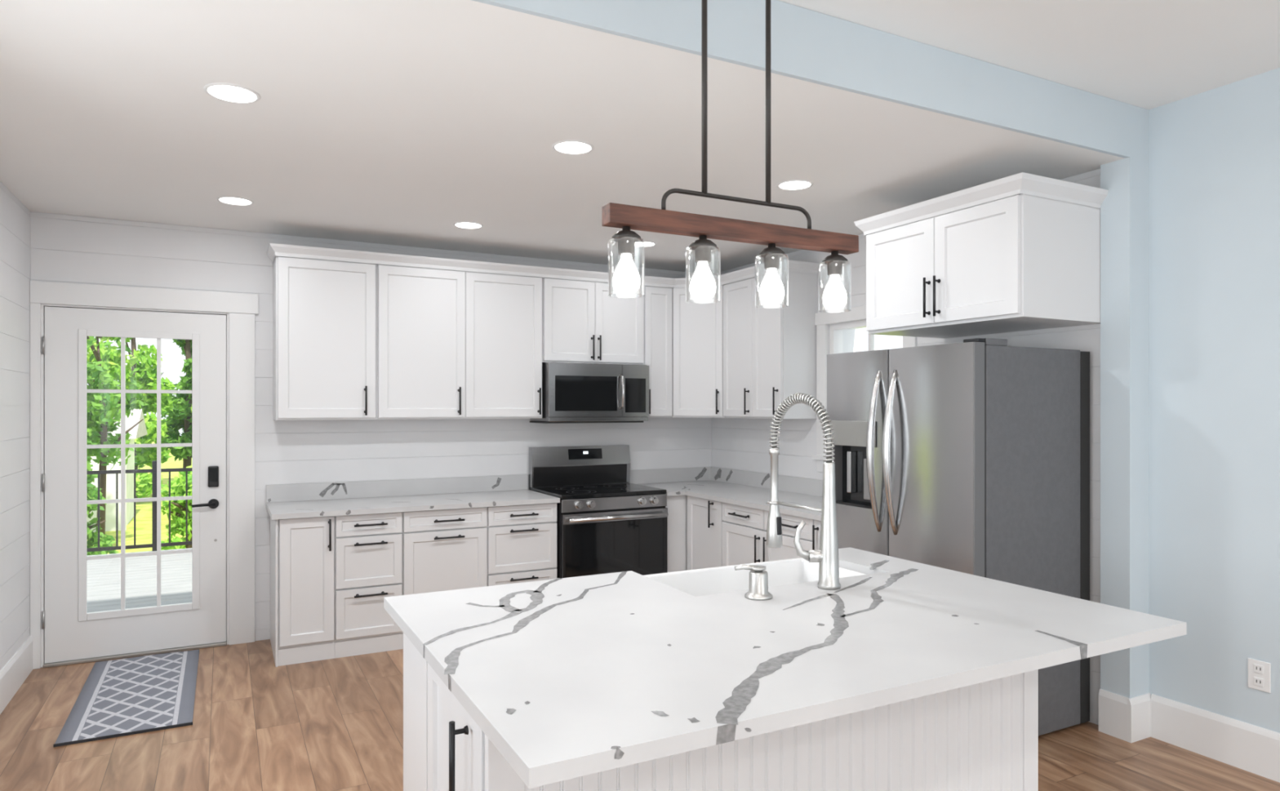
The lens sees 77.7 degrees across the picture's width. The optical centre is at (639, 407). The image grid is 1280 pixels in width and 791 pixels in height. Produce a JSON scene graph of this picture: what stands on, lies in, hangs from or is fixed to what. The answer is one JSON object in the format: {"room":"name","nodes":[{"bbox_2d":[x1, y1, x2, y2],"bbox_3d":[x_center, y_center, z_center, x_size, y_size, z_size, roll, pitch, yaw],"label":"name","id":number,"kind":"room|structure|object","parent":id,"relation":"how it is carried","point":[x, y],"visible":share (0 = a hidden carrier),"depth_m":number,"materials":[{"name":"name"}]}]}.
{"room":"kitchen","nodes":[
{"label":"kitchen","id":0,"kind":"room"},
{"bbox_2d":[0,181,30,671],"bbox_3d":[-1.472,0.067,0.572,0.150,2.820,9.080,0,0,-28],"label":"wall","id":1,"kind":"structure","parent":0,"point":[15,216],"depth_m":4.16,"materials":[{"name":"white paint"}]},
{"bbox_2d":[0,635,32,714],"bbox_3d":[-1.399,1.382,0.610,0.015,0.190,8.780,0,0,-28],"label":"baseboard","id":2,"kind":"structure","parent":1,"relation":"attached to","point":[17,669],"depth_m":4.11,"materials":[{"name":"white wood"}]},
{"bbox_2d":[29,211,711,640],"bbox_3d":[-1.415,0.184,5.644,4.963,2.585,0.150,0,0,-28],"label":"wall","id":3,"kind":"structure","parent":0,"point":[64,248],"depth_m":5.17,"materials":[{"name":"white paint"}]},
{"bbox_2d":[41,306,226,663],"bbox_3d":[-2.984,0.441,4.728,0.928,2.032,0.108,0,0,-28],"label":"door","id":4,"kind":"structure","parent":3,"relation":"in","point":[71,633],"depth_m":4.71,"materials":[{"name":"white wood"}]},
{"bbox_2d":[43,640,226,667],"bbox_3d":[-3.012,1.468,4.794,0.925,0.018,0.170,0,0,-28],"label":"threshold","id":5,"kind":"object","parent":3,"relation":"attached to","point":[222,643],"depth_m":4.71,"materials":[{"name":"silver metal"}]},
{"bbox_2d":[30,280,258,669],"bbox_3d":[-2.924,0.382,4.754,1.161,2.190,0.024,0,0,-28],"label":"trim","id":6,"kind":"structure","parent":3,"relation":"attached to","point":[242,308],"depth_m":4.94,"materials":[{"name":"white wood"}]},
{"bbox_2d":[272,255,376,420],"bbox_3d":[-1.997,-0.423,5.045,0.584,1.000,0.365,0,0,-28],"label":"upper cabinet","id":7,"kind":"object","parent":3,"relation":"attached to","point":[324,311],"visible":1,"depth_m":4.92,"materials":[{"name":"white wood"}]},
{"bbox_2d":[266,474,528,502],"bbox_3d":[-1.600,0.547,5.449,1.743,0.110,0.021,0,0,-28],"label":"backsplash","id":8,"kind":"structure","parent":3,"relation":"attached to","point":[376,488],"depth_m":5.40,"materials":[{"name":"white stone"}]},
{"bbox_2d":[376,263,542,419],"bbox_3d":[-1.241,-0.423,5.441,1.120,1.000,0.365,0,0,-28],"label":"upper cabinet","id":9,"kind":"object","parent":3,"relation":"attached to","point":[451,344],"visible":0.98,"depth_m":5.29,"materials":[{"name":"white wood"}]},
{"bbox_2d":[542,277,643,364],"bbox_3d":[-0.389,-0.621,5.888,0.802,0.605,0.365,0,0,-28],"label":"upper cabinet","id":10,"kind":"object","parent":3,"relation":"attached to","point":[581,323],"visible":0.9,"depth_m":5.74,"materials":[{"name":"white wood"}]},
{"bbox_2d":[529,362,648,423],"bbox_3d":[-0.361,-0.102,5.840,0.789,0.426,0.451,0,0,-28],"label":"microwave","id":11,"kind":"object","parent":10,"relation":"attached to","point":[572,393],"visible":0.98,"depth_m":5.67,"materials":[{"name":"silver metal"}]},
{"bbox_2d":[643,285,672,417],"bbox_3d":[0.078,-0.423,6.134,0.252,1.000,0.365,0,0,-28],"label":"upper cabinet","id":12,"kind":"object","parent":3,"relation":"attached to","point":[657,300],"visible":0.45,"depth_m":6.01,"materials":[{"name":"white wood"}]},
{"bbox_2d":[672,284,724,417],"bbox_3d":[0.493,-0.423,6.203,0.560,1.000,0.629,0,0,-28],"label":"upper cabinet","id":13,"kind":"object","parent":3,"relation":"attached to","point":[697,325],"visible":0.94,"depth_m":5.99,"materials":[{"name":"white wood"}]},
{"bbox_2d":[266,243,819,288],"bbox_3d":[-0.610,-0.945,5.459,3.609,0.067,0.920,0,0,-9],"label":"crown molding","id":14,"kind":"structure","parent":13,"relation":"attached to","point":[279,250],"depth_m":5.33,"materials":[{"name":"white wood"}]},
{"bbox_2d":[0,0,1124,274],"bbox_3d":[-0.614,-1.333,4.116,4.963,0.450,3.600,0,0,-28],"label":"ceiling","id":15,"kind":"structure","parent":0,"point":[398,122],"depth_m":3.21,"materials":[{"name":"paint"}]},
{"bbox_2d":[203,83,260,103],"bbox_3d":[-1.437,-1.105,2.803,0.180,0.004,0.180,0,0,-28],"label":"recessed light","id":16,"kind":"object","parent":15,"relation":"in","point":[233,93],"visible":1,"depth_m":2.79,"materials":[{"name":"white plastic"}]},
{"bbox_2d":[216,195,253,205],"bbox_3d":[-2.167,-1.105,4.261,0.180,0.004,0.180,0,0,-28],"label":"recessed light","id":17,"kind":"object","parent":15,"relation":"in","point":[226,199],"visible":1,"depth_m":4.25,"materials":[{"name":"white"}]},
{"bbox_2d":[453,221,483,228],"bbox_3d":[-1.042,-1.105,4.828,0.180,0.004,0.180,0,0,-28],"label":"recessed light","id":18,"kind":"object","parent":15,"relation":"in","point":[464,224],"visible":1,"depth_m":4.81,"materials":[{"name":"white"}]},
{"bbox_2d":[551,140,594,154],"bbox_3d":[-0.285,-1.105,3.385,0.180,0.004,0.180,0,0,-28],"label":"recessed light","id":19,"kind":"object","parent":15,"relation":"in","point":[568,147],"visible":1,"depth_m":3.37,"materials":[{"name":"white plastic"}]},
{"bbox_2d":[634,240,656,246],"bbox_3d":[0.022,-1.105,5.383,0.180,0.004,0.180,0,0,-28],"label":"recessed light","id":20,"kind":"object","parent":15,"relation":"in","point":[639,243],"visible":0.73,"depth_m":5.36,"materials":[{"name":"white plastic"}]},
{"bbox_2d":[776,179,813,190],"bbox_3d":[0.771,-1.105,3.956,0.180,0.004,0.180,0,0,-28],"label":"recessed light","id":21,"kind":"object","parent":15,"relation":"in","point":[793,184],"visible":1,"depth_m":3.94,"materials":[{"name":"white plastic"}]},
{"bbox_2d":[0,639,1279,790],"bbox_3d":[0.689,1.527,1.632,4.963,0.100,8.950,0,0,-28],"label":"floor","id":22,"kind":"structure","parent":0,"point":[336,724],"depth_m":3.47,"materials":[{"name":"brown wood"}]},
{"bbox_2d":[53,648,199,746],"bbox_3d":[-2.611,1.471,4.143,0.528,0.013,1.277,0,0,-28],"label":"door mat","id":23,"kind":"object","parent":22,"relation":"on","point":[121,697],"visible":1,"depth_m":4.01,"materials":[{"name":"grey fabric"}]},
{"bbox_2d":[270,515,334,666],"bbox_3d":[-2.064,1.056,4.848,0.316,0.842,0.652,0,0,-28],"label":"base cabinet","id":24,"kind":"object","parent":22,"relation":"on","point":[302,550],"visible":0.94,"depth_m":4.60,"materials":[{"name":"white wood"}]},
{"bbox_2d":[334,511,402,657],"bbox_3d":[-1.751,1.056,5.012,0.389,0.842,0.652,0,0,-28],"label":"base cabinet","id":25,"kind":"object","parent":22,"relation":"on","point":[368,548],"visible":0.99,"depth_m":4.75,"materials":[{"name":"white wood"}]},
{"bbox_2d":[402,506,486,648],"bbox_3d":[-1.343,1.056,5.226,0.529,0.842,0.652,0,0,-28],"label":"base cabinet","id":26,"kind":"object","parent":22,"relation":"on","point":[443,549],"visible":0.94,"depth_m":4.97,"materials":[{"name":"white wood"}]},
{"bbox_2d":[266,474,559,519],"bbox_3d":[-1.454,0.562,5.171,1.743,0.141,0.650,0,0,-28],"label":"countertop","id":27,"kind":"structure","parent":26,"relation":"on","point":[297,500],"depth_m":5.23,"materials":[{"name":"white stone"}]},
{"bbox_2d":[486,502,556,586],"bbox_3d":[-0.896,1.056,5.461,0.480,0.842,0.652,0,0,-28],"label":"base cabinet","id":28,"kind":"object","parent":22,"relation":"on","point":[522,540],"visible":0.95,"depth_m":5.20,"materials":[{"name":"white wood"}]},
{"bbox_2d":[528,444,668,577],"bbox_3d":[-0.297,0.884,5.724,0.804,1.185,0.716,0,0,-28],"label":"range","id":29,"kind":"object","parent":22,"relation":"on","point":[606,522],"visible":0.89,"depth_m":5.53,"materials":[{"name":"silver metal"}]},
{"bbox_2d":[528,482,666,499],"bbox_3d":[-0.313,0.599,5.755,0.804,0.030,0.636,0,0,-28],"label":"cooktop","id":30,"kind":"object","parent":29,"relation":"in","point":[563,491],"depth_m":5.62,"materials":[{"name":"grey metal"}]},
{"bbox_2d":[665,495,724,572],"bbox_3d":[0.495,1.056,5.950,0.792,0.842,1.078,0,0,-28],"label":"base cabinet","id":31,"kind":"object","parent":22,"relation":"on","point":[695,524],"visible":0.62,"depth_m":5.71,"materials":[{"name":"white wood"}]},
{"bbox_2d":[629,466,822,520],"bbox_3d":[0.784,0.560,5.396,0.796,0.147,2.329,0,0,-28],"label":"countertop","id":32,"kind":"structure","parent":31,"relation":"on","point":[749,489],"depth_m":5.79,"materials":[{"name":"white stone"}]},
{"bbox_2d":[403,632,1038,790],"bbox_3d":[0.204,1.028,2.252,1.637,0.898,0.859,0,0,-28],"label":"kitchen island","id":33,"kind":"object","parent":22,"relation":"on","point":[982,736],"visible":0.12,"depth_m":1.96,"materials":[{"name":"white"}]},
{"bbox_2d":[383,547,1186,788],"bbox_3d":[0.323,0.560,2.154,1.771,0.035,1.246,0,0,-28],"label":"island countertop","id":34,"kind":"structure","parent":33,"relation":"on","point":[570,677],"depth_m":1.83,"materials":[{"name":"white stone"}]},
{"bbox_2d":[734,564,772,599],"bbox_3d":[0.333,0.501,2.293,0.097,0.091,0.088,0,0,-28],"label":"soap dispenser","id":35,"kind":"object","parent":34,"relation":"on","point":[758,577],"visible":1,"depth_m":2.27,"materials":[{"name":"silver metal"}]},
{"bbox_2d":[644,557,867,596],"bbox_3d":[0.393,0.694,2.670,0.749,0.246,0.436,0,0,-28],"label":"farmhouse sink","id":36,"kind":"object","parent":34,"relation":"in","point":[719,580],"visible":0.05,"depth_m":2.85,"materials":[{"name":"white ceramic"}]},
{"bbox_2d":[766,392,840,590],"bbox_3d":[0.486,0.250,2.518,0.128,0.593,0.331,0,0,-28],"label":"faucet","id":37,"kind":"object","parent":34,"relation":"on","point":[827,557],"visible":1,"depth_m":2.41,"materials":[{"name":"silver metal"}]},
{"bbox_2d":[722,502,813,566],"bbox_3d":[1.025,1.056,5.089,0.652,0.842,0.939,0,0,-28],"label":"base cabinet","id":38,"kind":"object","parent":22,"relation":"on","point":[744,528],"visible":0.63,"depth_m":5.06,"materials":[{"name":"white wood"}]},
{"bbox_2d":[812,520,821,550],"bbox_3d":[1.315,1.056,4.537,0.652,0.842,0.304,0,0,-28],"label":"base cabinet","id":39,"kind":"object","parent":22,"relation":"on","point":[816,526],"visible":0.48,"depth_m":4.50,"materials":[{"name":"white wood"}]},
{"bbox_2d":[826,337,1089,735],"bbox_3d":[1.496,0.591,3.903,0.861,1.772,0.922,0,0,-28],"label":"refrigerator","id":40,"kind":"object","parent":22,"relation":"on","point":[971,456],"visible":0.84,"depth_m":3.57,"materials":[{"name":"grey metal"}]},
{"bbox_2d":[471,0,1149,697],"bbox_3d":[0.267,0.068,2.598,4.813,2.819,0.133,0,0,-28],"label":"wall","id":41,"kind":"structure","parent":0,"point":[807,45],"depth_m":3.28,"materials":[{"name":"blue paint"}]},
{"bbox_2d":[1098,688,1151,742],"bbox_3d":[2.198,1.382,3.602,0.160,0.190,0.148,0,0,-28],"label":"baseboard","id":42,"kind":"structure","parent":41,"relation":"attached to","point":[1113,707],"depth_m":3.55,"materials":[{"name":"white wood"}]},
{"bbox_2d":[711,168,1100,724],"bbox_3d":[1.481,0.184,5.195,0.250,2.585,3.336,0,0,-28],"label":"wall","id":43,"kind":"structure","parent":0,"point":[737,443],"depth_m":5.18,"materials":[{"name":"white paint"}]},
{"bbox_2d":[629,466,822,496],"bbox_3d":[0.784,0.544,5.396,0.796,0.116,2.329,0,0,-28],"label":"backsplash","id":44,"kind":"structure","parent":43,"relation":"attached to","point":[811,486],"depth_m":6.27,"materials":[{"name":"white stone"}]},
{"bbox_2d":[723,270,817,418],"bbox_3d":[0.895,-0.423,5.667,0.346,1.000,0.704,0,0,-28],"label":"upper cabinet","id":45,"kind":"object","parent":43,"relation":"attached to","point":[770,352],"visible":0.86,"depth_m":5.44,"materials":[{"name":"white wood"}]},
{"bbox_2d":[812,305,916,471],"bbox_3d":[1.447,-0.103,5.056,0.140,1.080,0.910,0,0,-28],"label":"window","id":46,"kind":"structure","parent":43,"relation":"in","point":[822,319],"depth_m":5.34,"materials":[{"name":"white wood"}]},
{"bbox_2d":[853,172,1108,338],"bbox_3d":[1.649,-0.686,3.922,0.632,0.597,1.005,0,0,-28],"label":"upper cabinet","id":47,"kind":"object","parent":43,"relation":"attached to","point":[1020,251],"visible":0.93,"depth_m":3.60,"materials":[{"name":"white wood"}]},
{"bbox_2d":[777,0,1279,110],"bbox_3d":[1.495,-1.443,0.096,4.963,0.200,5.480,0,0,-28],"label":"ceiling","id":48,"kind":"structure","parent":0,"point":[1148,55],"depth_m":2.88,"materials":[{"name":"paint"}]},
{"bbox_2d":[601,0,858,311],"bbox_3d":[0.267,-0.809,2.116,0.790,1.068,0.110,0,0,-28],"label":"pendant light","id":49,"kind":"object","parent":48,"relation":"hanging from","point":[626,278],"visible":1,"depth_m":2.06,"materials":[{"name":"brown wood"}]},
{"bbox_2d":[611,226,640,255],"bbox_3d":[-0.034,-0.411,1.958,0.072,0.068,0.072,0,0,-28],"label":"socket","id":50,"kind":"object","parent":49,"relation":"attached to","point":[626,238],"depth_m":1.94,"materials":[{"name":"brown metal"}]},
{"bbox_2d":[688,235,716,262],"bbox_3d":[0.163,-0.411,2.062,0.072,0.068,0.072,0,0,-28],"label":"socket","id":51,"kind":"object","parent":49,"relation":"attached to","point":[703,246],"depth_m":2.04,"materials":[{"name":"brown metal"}]},
{"bbox_2d":[758,243,785,269],"bbox_3d":[0.359,-0.411,2.164,0.072,0.068,0.072,0,0,-28],"label":"socket","id":52,"kind":"object","parent":49,"relation":"attached to","point":[771,255],"depth_m":2.15,"materials":[{"name":"brown metal"}]},
{"bbox_2d":[822,250,848,275],"bbox_3d":[0.555,-0.411,2.267,0.072,0.068,0.072,0,0,-28],"label":"socket","id":53,"kind":"object","parent":49,"relation":"attached to","point":[834,262],"depth_m":2.25,"materials":[{"name":"brown metal"}]},
{"bbox_2d":[1149,67,1279,733],"bbox_3d":[3.596,0.067,1.271,0.150,2.820,5.310,0,0,-28],"label":"wall","id":54,"kind":"structure","parent":0,"point":[1215,153],"depth_m":3.35,"materials":[{"name":"blue paint"}]},
{"bbox_2d":[1150,693,1279,782],"bbox_3d":[3.527,1.382,1.226,0.015,0.190,5.295,0,0,-28],"label":"baseboard","id":55,"kind":"structure","parent":54,"relation":"attached to","point":[1248,747],"depth_m":3.33,"materials":[{"name":"white wood"}]},
{"bbox_2d":[1248,657,1271,693],"bbox_3d":[2.493,1.079,3.202,0.009,0.120,0.080,0,0,-28],"label":"wall outlet","id":56,"kind":"object","parent":54,"relation":"attached to","point":[1259,672],"visible":1,"depth_m":3.20,"materials":[{"name":"white plastic"}]},
{"bbox_2d":[1253,663,1263,674],"bbox_3d":[2.490,1.053,3.201,0.003,0.034,0.034,0,0,-28],"label":"receptacle","id":57,"kind":"object","parent":56,"relation":"attached to","point":[1258,668],"depth_m":3.20,"materials":[{"name":"white plastic"}]},
{"bbox_2d":[1253,676,1263,687],"bbox_3d":[2.490,1.105,3.201,0.003,0.034,0.034,0,0,-28],"label":"receptacle","id":58,"kind":"object","parent":56,"relation":"attached to","point":[1258,681],"depth_m":3.20,"materials":[{"name":"white plastic"}]},
{"label":"outside","id":59,"kind":"structure","parent":0,"visible":0},
{"bbox_2d":[86,547,191,613],"bbox_3d":[-3.894,1.649,6.778,7.400,0.255,4.142,0,0,-28],"label":"deck","id":60,"kind":"object","parent":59,"point":[103,575],"visible":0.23,"depth_m":6.92,"materials":[{"name":"white wood"}]},
{"bbox_2d":[86,460,191,551],"bbox_3d":[-4.773,1.040,8.453,7.000,0.965,0.065,0,0,-28],"label":"fence","id":61,"kind":"object","parent":60,"relation":"on","point":[153,545],"visible":0.19,"depth_m":8.26,"materials":[{"name":"black metal"}]},
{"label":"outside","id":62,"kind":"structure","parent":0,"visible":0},
{"bbox_2d":[86,441,191,554],"bbox_3d":[-13.065,2.087,30.287,85.000,0.020,54.220,0,0,-28],"label":"lawn","id":63,"kind":"structure","parent":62,"point":[143,509],"depth_m":14.31,"materials":[{"name":"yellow plant"}]},
{"bbox_2d":[86,456,119,555],"bbox_3d":[-6.992,1.295,9.883,0.842,1.574,0.865,0,0,15],"label":"shrub","id":64,"kind":"object","parent":63,"relation":"on","point":[92,537],"visible":0.13,"depth_m":9.95,"materials":[{"name":"green plant"}]},
{"bbox_2d":[86,336,131,408],"bbox_3d":[-13.082,-1.652,19.028,1.602,7.522,1.587,0,0,30],"label":"tree","id":65,"kind":"object","parent":63,"relation":"on","point":[109,338],"visible":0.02,"depth_m":19.03,"materials":[{"name":"green plant"}]},
{"bbox_2d":[86,408,147,532],"bbox_3d":[-10.022,1.052,13.940,2.200,2.050,2.400,0,0,-28],"label":"shed","id":66,"kind":"object","parent":63,"relation":"on","point":[140,430],"visible":0.26,"depth_m":13.46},
{"bbox_2d":[86,335,148,537],"bbox_3d":[-7.722,-0.127,11.319,1.374,4.411,1.347,0,0,15],"label":"tree","id":67,"kind":"object","parent":63,"relation":"on","point":[100,415],"visible":0.3,"depth_m":11.22,"materials":[{"name":"green plant"}]},
{"bbox_2d":[87,337,174,497],"bbox_3d":[-11.072,-1.289,17.434,1.550,6.736,1.636,0,0,19],"label":"tree","id":68,"kind":"object","parent":63,"relation":"on","point":[144,373],"visible":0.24,"depth_m":17.38,"materials":[{"name":"green plant"}]},
{"bbox_2d":[154,338,191,474],"bbox_3d":[-11.311,-1.701,19.991,1.582,7.559,1.748,0,0,-28],"label":"tree","id":69,"kind":"object","parent":63,"relation":"on","point":[180,417],"visible":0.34,"depth_m":19.56,"materials":[{"name":"green plant"}]},
{"bbox_2d":[160,465,191,550],"bbox_3d":[-5.942,1.425,10.430,0.716,1.317,0.766,0,0,-28],"label":"shrub","id":70,"kind":"object","parent":63,"relation":"on","point":[178,487],"visible":0.31,"depth_m":10.30,"materials":[{"name":"green plant"}]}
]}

